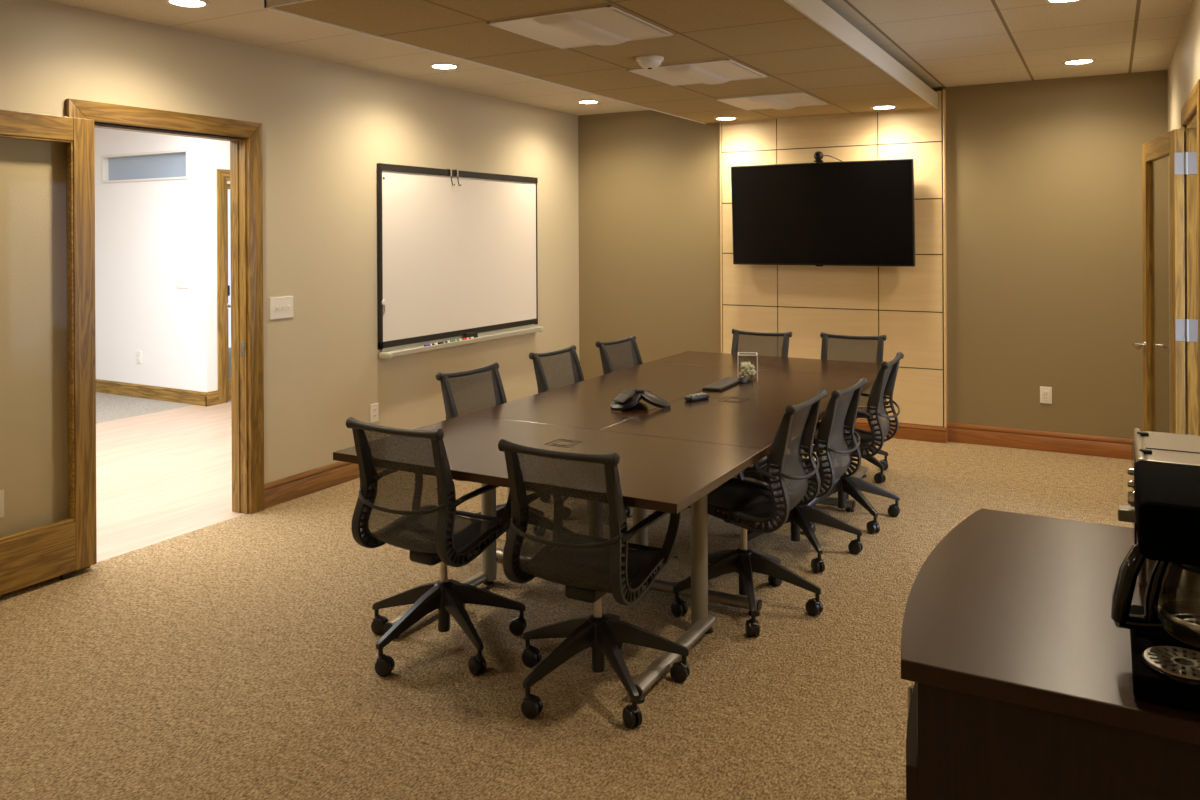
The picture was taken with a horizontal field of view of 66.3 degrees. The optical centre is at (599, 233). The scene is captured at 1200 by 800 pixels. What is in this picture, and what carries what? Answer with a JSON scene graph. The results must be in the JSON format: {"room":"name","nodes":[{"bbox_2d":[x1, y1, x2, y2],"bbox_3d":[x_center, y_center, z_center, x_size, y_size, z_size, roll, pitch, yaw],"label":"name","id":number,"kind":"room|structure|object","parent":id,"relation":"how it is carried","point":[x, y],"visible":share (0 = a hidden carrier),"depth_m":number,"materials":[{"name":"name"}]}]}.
{"room":"conference room","nodes":[
{"label":"conference room","id":0,"kind":"room"},
{"bbox_2d":[94,128,229,391],"bbox_3d":[-4.476,0.174,10.916,3.578,2.900,3.253,0,0,29],"label":"wall","id":1,"kind":"structure","parent":0,"point":[148,234],"depth_m":8.97,"materials":[{"name":"white paint"}]},
{"bbox_2d":[136,351,140,362],"bbox_3d":[-4.579,1.224,9.111,0.078,0.122,0.010,0,0,29],"label":"power outlet","id":2,"kind":"object","parent":1,"relation":"attached to","point":[138,353],"visible":1,"depth_m":9.11,"materials":[{"name":"white plastic"}]},
{"bbox_2d":[101,149,188,182],"bbox_3d":[-4.484,-0.661,9.109,1.345,0.280,0.112,0,0,29],"label":"window","id":3,"kind":"structure","parent":1,"relation":"in","point":[171,164],"depth_m":9.12,"materials":[{"name":"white glass"}]},
{"bbox_2d":[96,379,207,405],"bbox_3d":[-5.255,1.563,9.483,3.593,0.130,0.016,0,0,29],"label":"baseboard","id":4,"kind":"structure","parent":1,"relation":"attached to","point":[192,397],"depth_m":8.99,"materials":[{"name":"brown wood"}]},
{"bbox_2d":[205,390,218,405],"bbox_3d":[-3.661,1.555,8.667,0.016,0.130,0.134,0,0,29],"label":"baseboard","id":5,"kind":"structure","parent":1,"relation":"attached to","point":[212,398],"depth_m":8.66,"materials":[{"name":"brown wood"}]},
{"bbox_2d":[217,169,229,403],"bbox_3d":[-3.349,0.501,9.235,0.020,2.233,1.168,0,0,29],"label":"trim","id":6,"kind":"structure","parent":1,"relation":"attached to","point":[223,175],"depth_m":8.76,"materials":[{"name":"brown wood"}]},
{"bbox_2d":[227,184,230,399],"bbox_3d":[-3.369,0.553,9.240,0.102,2.110,0.963,0,0,29],"label":"door","id":7,"kind":"structure","parent":1,"relation":"in","point":[228,185],"depth_m":8.86,"materials":[{"name":"brown wood"}]},
{"bbox_2d":[96,347,230,423],"bbox_3d":[-6.465,1.685,7.480,3.420,0.100,11.200,0,0,29],"label":"floor","id":8,"kind":"structure","parent":0,"point":[109,407],"depth_m":8.63,"materials":[{"name":"beige tile"}]},
{"bbox_2d":[0,0,578,536],"bbox_3d":[-2.428,0.261,4.676,0.095,2.705,9.020,0,0,29],"label":"wall","id":9,"kind":"structure","parent":0,"point":[327,127],"depth_m":5.59,"materials":[{"name":"beige paint"}]},
{"bbox_2d":[0,490,3,517],"bbox_3d":[-2.691,1.209,4.084,0.010,0.122,0.078,0,0,29],"label":"power outlet","id":10,"kind":"object","parent":9,"relation":"attached to","point":[1,491],"visible":1,"depth_m":4.11,"materials":[{"name":"white plastic"}]},
{"bbox_2d":[0,109,96,594],"bbox_3d":[-2.688,0.534,3.971,0.045,2.160,1.023,0,0,29],"label":"door","id":11,"kind":"structure","parent":9,"relation":"in","point":[29,557],"depth_m":4.32,"materials":[{"name":"brown wood"}]},
{"bbox_2d":[66,98,263,572],"bbox_3d":[-2.301,0.484,4.891,0.145,2.256,1.138,0,0,29],"label":"trim","id":12,"kind":"structure","parent":9,"relation":"attached to","point":[245,137],"depth_m":5.29,"materials":[{"name":"brown wood"}]},
{"bbox_2d":[270,296,293,319],"bbox_3d":[-1.902,0.444,5.502,0.020,0.130,0.177,0,0,29],"label":"light switch","id":13,"kind":"object","parent":9,"relation":"attached to","point":[280,307],"visible":1,"depth_m":5.50,"materials":[{"name":"white plastic"}]},
{"bbox_2d":[264,461,359,508],"bbox_3d":[-1.078,1.535,6.982,0.016,0.142,3.684,0,0,29],"label":"baseboard","id":14,"kind":"structure","parent":9,"relation":"attached to","point":[276,492],"depth_m":5.67,"materials":[{"name":"brown wood"}]},
{"bbox_2d":[370,403,378,422],"bbox_3d":[-1.521,1.208,6.192,0.010,0.122,0.078,0,0,29],"label":"power outlet","id":15,"kind":"object","parent":9,"relation":"attached to","point":[374,415],"visible":1,"depth_m":6.19,"materials":[{"name":"white plastic"}]},
{"bbox_2d":[377,163,543,358],"bbox_3d":[-0.995,0.184,7.060,0.098,1.327,1.956,0,0,29],"label":"whiteboard","id":16,"kind":"object","parent":9,"relation":"attached to","point":[453,261],"visible":1,"depth_m":6.91,"materials":[{"name":"white plastic"}]},
{"bbox_2d":[382,299,385,314],"bbox_3d":[-1.469,0.500,6.243,0.016,0.107,0.042,0,0,29],"label":"clip","id":17,"kind":"object","parent":16,"relation":"attached to","point":[383,300],"visible":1,"depth_m":6.24,"materials":[{"name":"white plastic"}]},
{"bbox_2d":[379,324,543,358],"bbox_3d":[-0.991,0.811,7.060,0.098,0.072,1.956,0,0,29],"label":"tray","id":18,"kind":"object","parent":16,"relation":"on","point":[412,346],"depth_m":6.85,"materials":[{"name":"silver metal"}]},
{"bbox_2d":[465,331,477,337],"bbox_3d":[-0.992,0.782,7.072,0.026,0.044,0.140,0,0,29],"label":"eraser","id":19,"kind":"object","parent":16,"relation":"on","point":[470,334],"visible":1,"depth_m":7.06,"materials":[{"name":"black"}]},
{"bbox_2d":[0,400,1131,799],"bbox_3d":[-1.474,1.658,4.711,7.995,0.100,11.200,0,0,29],"label":"floor","id":20,"kind":"structure","parent":0,"point":[234,658],"depth_m":3.45,"materials":[{"name":"carpet"}]},
{"bbox_2d":[346,417,526,676],"bbox_3d":[-0.631,1.147,3.579,0.619,0.913,0.623,0,0,30],"label":"office chair","id":21,"kind":"object","parent":20,"relation":"on","point":[406,500],"visible":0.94,"depth_m":3.42,"materials":[{"name":"plastic"},{"name":"netting"},{"name":"metal"}]},
{"bbox_2d":[436,362,510,537],"bbox_3d":[-0.459,1.149,4.636,0.614,0.906,0.621,0,0,35],"label":"office chair","id":22,"kind":"object","parent":20,"relation":"on","point":[464,392],"visible":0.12,"depth_m":4.74,"materials":[{"name":"grey fabric"}]},
{"bbox_2d":[333,415,763,703],"bbox_3d":[-0.201,1.230,3.645,1.490,0.741,0.843,0,0,29],"label":"conference table","id":23,"kind":"object","parent":20,"relation":"on","point":[668,475],"visible":0.73,"depth_m":3.62,"materials":[{"name":"laminate"}]},
{"bbox_2d":[529,345,630,516],"bbox_3d":[-0.064,1.148,5.390,0.630,0.905,0.611,0,0,33],"label":"office chair","id":24,"kind":"object","parent":20,"relation":"on","point":[559,368],"visible":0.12,"depth_m":5.54,"materials":[{"name":"grey fabric"}]},
{"bbox_2d":[498,439,689,727],"bbox_3d":[-0.027,1.148,3.267,0.599,0.905,0.626,0,0,28],"label":"office chair","id":25,"kind":"object","parent":20,"relation":"on","point":[568,527],"visible":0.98,"depth_m":3.08,"materials":[{"name":"grey plastic"}]},
{"bbox_2d":[465,362,754,561],"bbox_3d":[0.167,1.229,5.081,0.741,0.740,2.019,0,0,29],"label":"conference table","id":26,"kind":"object","parent":20,"relation":"on","point":[585,404],"visible":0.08,"depth_m":4.85,"materials":[{"name":"laminate"}]},
{"bbox_2d":[610,388,670,410],"bbox_3d":[0.170,0.814,4.542,0.279,0.087,0.301,0,0,-41],"label":"phone","id":27,"kind":"object","parent":26,"relation":"on","point":[626,399],"visible":1,"depth_m":4.48,"materials":[{"name":"black plastic"}]},
{"bbox_2d":[632,388,644,392],"bbox_3d":[0.189,0.778,4.558,0.068,0.010,0.068,0,0,-41],"label":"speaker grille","id":28,"kind":"object","parent":27,"relation":"attached to","point":[637,390],"depth_m":4.54,"materials":[{"name":"black plastic"}]},
{"bbox_2d":[595,335,642,374],"bbox_3d":[0.319,1.147,5.994,0.594,0.903,0.630,0,0,34],"label":"office chair","id":29,"kind":"object","parent":20,"relation":"on","point":[621,354],"visible":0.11,"depth_m":6.11,"materials":[{"name":"grey fabric"}]},
{"bbox_2d":[601,369,875,616],"bbox_3d":[0.820,1.225,4.719,0.747,0.741,2.019,0,0,29],"label":"conference table","id":30,"kind":"object","parent":20,"relation":"on","point":[750,414],"visible":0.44,"depth_m":4.33,"materials":[{"name":"laminate"}]},
{"bbox_2d":[684,393,708,401],"bbox_3d":[0.499,0.841,4.729,0.144,0.032,0.052,0,0,-41],"label":"remote control","id":31,"kind":"object","parent":30,"relation":"on","point":[699,396],"visible":1,"depth_m":4.70,"materials":[{"name":"black plastic"}]},
{"bbox_2d":[702,377,738,391],"bbox_3d":[0.699,0.847,5.178,0.110,0.018,0.410,0,0,27],"label":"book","id":32,"kind":"object","parent":30,"relation":"on","point":[727,382],"visible":0.99,"depth_m":5.11,"materials":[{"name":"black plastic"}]},
{"bbox_2d":[737,375,750,382],"bbox_3d":[0.827,0.837,5.285,0.063,0.038,0.105,0,0,44],"label":"plant pot","id":33,"kind":"object","parent":30,"relation":"on","point":[743,379],"visible":0.96,"depth_m":5.26,"materials":[{"name":"black plastic"}]},
{"bbox_2d":[737,352,757,380],"bbox_3d":[0.868,0.780,5.394,0.117,0.151,0.117,0,0,9],"label":"glass vase","id":34,"kind":"object","parent":30,"relation":"on","point":[738,352],"visible":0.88,"depth_m":5.34,"materials":[{"name":"clear glass"}]},
{"bbox_2d":[739,362,755,377],"bbox_3d":[0.867,0.800,5.393,0.090,0.087,0.088,0,0,29],"label":"flower","id":35,"kind":"object","parent":34,"relation":"in","point":[748,367],"visible":0.98,"depth_m":5.38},
{"bbox_2d":[671,389,826,636],"bbox_3d":[0.634,1.136,3.943,0.622,0.921,0.619,0,0,30],"label":"office chair","id":36,"kind":"object","parent":20,"relation":"on","point":[745,504],"visible":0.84,"depth_m":3.85,"materials":[{"name":"grey plastic"}]},
{"bbox_2d":[731,329,791,457],"bbox_3d":[1.007,1.145,6.371,0.603,0.899,0.626,0,0,30],"label":"office chair","id":37,"kind":"object","parent":20,"relation":"on","point":[764,344],"visible":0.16,"depth_m":6.58,"materials":[{"name":"grey fabric"}]},
{"bbox_2d":[651,351,880,477],"bbox_3d":[1.139,1.224,6.061,1.490,0.740,0.632,0,0,29],"label":"conference table","id":38,"kind":"object","parent":20,"relation":"on","point":[788,364],"visible":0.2,"depth_m":6.02,"materials":[{"name":"laminate"}]},
{"bbox_2d":[737,378,866,572],"bbox_3d":[0.981,1.163,4.629,0.624,0.863,0.617,0,0,33],"label":"office chair","id":39,"kind":"object","parent":20,"relation":"on","point":[833,450],"visible":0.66,"depth_m":4.50,"materials":[{"name":"grey plastic"}]},
{"bbox_2d":[804,332,887,483],"bbox_3d":[1.604,1.142,6.100,0.612,0.899,0.630,0,0,27],"label":"office chair","id":40,"kind":"object","parent":20,"relation":"on","point":[833,347],"visible":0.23,"depth_m":6.29,"materials":[{"name":"grey fabric"}]},
{"bbox_2d":[806,352,903,533],"bbox_3d":[1.355,1.133,5.168,0.643,0.919,0.638,0,0,28],"label":"office chair","id":41,"kind":"object","parent":20,"relation":"on","point":[878,419],"visible":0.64,"depth_m":5.07,"materials":[{"name":"grey plastic"}]},
{"bbox_2d":[901,508,1199,799],"bbox_3d":[0.980,1.145,1.777,0.723,0.900,0.948,0,0,29],"label":"credenza","id":42,"kind":"object","parent":20,"relation":"on","point":[1019,665],"visible":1,"depth_m":1.50,"materials":[{"name":"black wood"}]},
{"bbox_2d":[1118,428,1199,591],"bbox_3d":[1.226,0.561,1.846,0.323,0.264,0.315,0,0,29],"label":"toaster oven","id":43,"kind":"object","parent":42,"relation":"on","point":[1146,445],"visible":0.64,"depth_m":1.81,"materials":[{"name":"silver metal"}]},
{"bbox_2d":[1130,460,1199,712],"bbox_3d":[1.001,0.547,1.429,0.302,0.296,0.312,0,0,29],"label":"coffee maker","id":44,"kind":"object","parent":42,"relation":"on","point":[1165,665],"visible":1,"depth_m":1.37,"materials":[{"name":"black plastic"},{"name":"steel"}]},
{"bbox_2d":[1111,544,1199,641],"bbox_3d":[0.963,0.576,1.506,0.219,0.153,0.152,0,0,29],"label":"glass carafe","id":45,"kind":"object","parent":44,"relation":"on","point":[1159,596],"visible":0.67,"depth_m":1.50,"materials":[{"name":"clear glass"},{"name":"black plastic"},{"name":"steel"}]},
{"bbox_2d":[1141,649,1199,684],"bbox_3d":[0.883,0.653,1.387,0.114,0.006,0.114,0,0,29],"label":"drip tray","id":46,"kind":"object","parent":44,"relation":"on","point":[1158,666],"depth_m":1.37,"materials":[{"name":"silver metal"}]},
{"bbox_2d":[264,0,937,123],"bbox_3d":[0.591,-1.023,5.362,1.900,0.171,4.695,0,0,29],"label":"ceiling","id":47,"kind":"structure","parent":0,"point":[805,46],"depth_m":4.67,"materials":[{"name":"beige tile"}]},
{"bbox_2d":[487,5,673,48],"bbox_3d":[-0.075,-0.922,4.202,0.620,0.034,0.640,0,0,29],"label":"recessed light","id":48,"kind":"object","parent":47,"relation":"in","point":[601,25],"visible":1,"depth_m":4.14,"materials":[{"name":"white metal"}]},
{"bbox_2d":[636,55,663,68],"bbox_3d":[0.267,-0.911,4.915,0.148,0.060,0.148,0,0,29],"label":"smoke detector","id":49,"kind":"object","parent":47,"relation":"attached to","point":[646,61],"visible":1,"depth_m":4.87,"materials":[{"name":"white plastic"}]},
{"bbox_2d":[627,59,766,85],"bbox_3d":[0.580,-0.926,5.382,0.620,0.034,0.640,0,0,29],"label":"recessed light","id":50,"kind":"object","parent":47,"relation":"in","point":[724,70],"visible":0.98,"depth_m":5.32,"materials":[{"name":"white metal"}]},
{"bbox_2d":[714,116,737,119],"bbox_3d":[1.029,-0.941,7.500,0.196,0.008,0.196,0,0,29],"label":"recessed light","id":51,"kind":"object","parent":47,"relation":"in","point":[724,117],"visible":1,"depth_m":7.49,"materials":[{"name":"white metal"}]},
{"bbox_2d":[715,92,827,109],"bbox_3d":[1.235,-0.929,6.563,0.620,0.034,0.640,0,0,29],"label":"recessed light","id":52,"kind":"object","parent":47,"relation":"in","point":[784,101],"visible":1,"depth_m":6.50,"materials":[{"name":"white plastic"}]},
{"bbox_2d":[871,105,897,108],"bbox_3d":[2.128,-0.947,6.879,0.196,0.008,0.196,0,0,29],"label":"recessed light","id":53,"kind":"object","parent":47,"relation":"in","point":[877,106],"visible":1,"depth_m":6.86,"materials":[{"name":"white metal"}]},
{"bbox_2d":[47,0,1192,115],"bbox_3d":[-0.324,-1.153,3.504,4.925,0.100,9.260,0,0,29],"label":"ceiling","id":54,"kind":"structure","parent":0,"point":[943,43],"depth_m":5.25,"materials":[{"name":"beige paint"}]},
{"bbox_2d":[165,0,209,7],"bbox_3d":[-1.942,-1.090,4.322,0.196,0.008,0.196,0,0,29],"label":"recessed light","id":55,"kind":"object","parent":54,"relation":"in","point":[183,3],"visible":1,"depth_m":4.35,"materials":[{"name":"white metal"}]},
{"bbox_2d":[429,63,458,68],"bbox_3d":[-1.019,-1.095,6.006,0.196,0.008,0.196,0,0,29],"label":"recessed light","id":56,"kind":"object","parent":54,"relation":"in","point":[434,65],"visible":1,"depth_m":5.99,"materials":[{"name":"white metal"}]},
{"bbox_2d":[577,100,599,103],"bbox_3d":[-0.097,-1.100,7.667,0.196,0.008,0.196,0,0,29],"label":"recessed light","id":57,"kind":"object","parent":54,"relation":"in","point":[579,101],"visible":1,"depth_m":7.65,"materials":[{"name":"white metal"}]},
{"bbox_2d":[1045,0,1078,2],"bbox_3d":[2.199,-1.112,4.323,0.196,0.008,0.196,0,0,29],"label":"recessed light","id":58,"kind":"object","parent":54,"relation":"in","point":[1048,1],"visible":1,"depth_m":4.38,"materials":[{"name":"white metal"}]},
{"bbox_2d":[1062,58,1095,64],"bbox_3d":[3.111,-1.117,5.967,0.196,0.008,0.196,0,0,29],"label":"recessed light","id":59,"kind":"object","parent":54,"relation":"in","point":[1081,60],"visible":1,"depth_m":5.96,"materials":[{"name":"white metal"}]},
{"bbox_2d":[578,70,1169,438],"bbox_3d":[1.901,0.187,7.500,4.925,2.805,0.120,0,0,29],"label":"wall","id":60,"kind":"structure","parent":0,"point":[1044,250],"depth_m":6.82,"materials":[{"name":"brown paint"}]},
{"bbox_2d":[720,89,946,426],"bbox_3d":[1.837,0.250,7.426,1.815,2.680,0.072,0,0,29],"label":"panelling","id":61,"kind":"object","parent":60,"relation":"attached to","point":[906,305],"visible":0.55,"depth_m":7.26,"materials":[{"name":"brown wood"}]},
{"bbox_2d":[731,159,914,266],"bbox_3d":[1.760,-0.152,7.336,1.454,0.826,0.159,0,0,29],"label":"television","id":62,"kind":"object","parent":61,"relation":"attached to","point":[844,213],"visible":1,"depth_m":7.26,"materials":[{"name":"black"}]},
{"bbox_2d":[814,151,841,162],"bbox_3d":[1.817,-0.588,7.258,0.248,0.130,0.096,0,0,16],"label":"webcam","id":63,"kind":"object","parent":62,"relation":"on","point":[818,156],"visible":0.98,"depth_m":7.25,"materials":[{"name":"black plastic"}]},
{"bbox_2d":[818,419,946,442],"bbox_3d":[1.822,1.531,7.386,1.825,0.118,0.018,0,0,29],"label":"baseboard","id":64,"kind":"object","parent":61,"relation":"attached to","point":[905,431],"visible":0.35,"depth_m":7.04,"materials":[{"name":"brown wood"}]},
{"bbox_2d":[947,423,1133,459],"bbox_3d":[3.283,1.511,6.659,1.445,0.142,0.016,0,0,29],"label":"baseboard","id":65,"kind":"structure","parent":60,"relation":"attached to","point":[1100,446],"depth_m":6.69,"materials":[{"name":"brown wood"}]},
{"bbox_2d":[1040,386,1051,403],"bbox_3d":[3.245,1.176,6.683,0.078,0.122,0.010,0,0,29],"label":"power outlet","id":66,"kind":"object","parent":60,"relation":"attached to","point":[1045,392],"visible":1,"depth_m":6.68,"materials":[{"name":"white plastic"}]},
{"bbox_2d":[1168,0,1199,432],"bbox_3d":[1.780,0.238,2.341,0.130,2.705,9.020,0,0,29],"label":"wall","id":67,"kind":"structure","parent":0,"point":[1184,67],"depth_m":5.10,"materials":[{"name":"beige paint"}]},
{"bbox_2d":[1132,129,1188,433],"bbox_3d":[3.195,0.512,5.216,0.182,2.118,0.921,0,0,21],"label":"door","id":68,"kind":"structure","parent":67,"relation":"in","point":[1171,144],"depth_m":4.89,"materials":[{"name":"brown wood"}]},
{"bbox_2d":[1181,79,1199,435],"bbox_3d":[2.905,0.462,4.365,0.170,2.245,1.120,0,0,29],"label":"trim","id":69,"kind":"structure","parent":67,"relation":"attached to","point":[1190,111],"depth_m":4.77,"materials":[{"name":"brown wood"}]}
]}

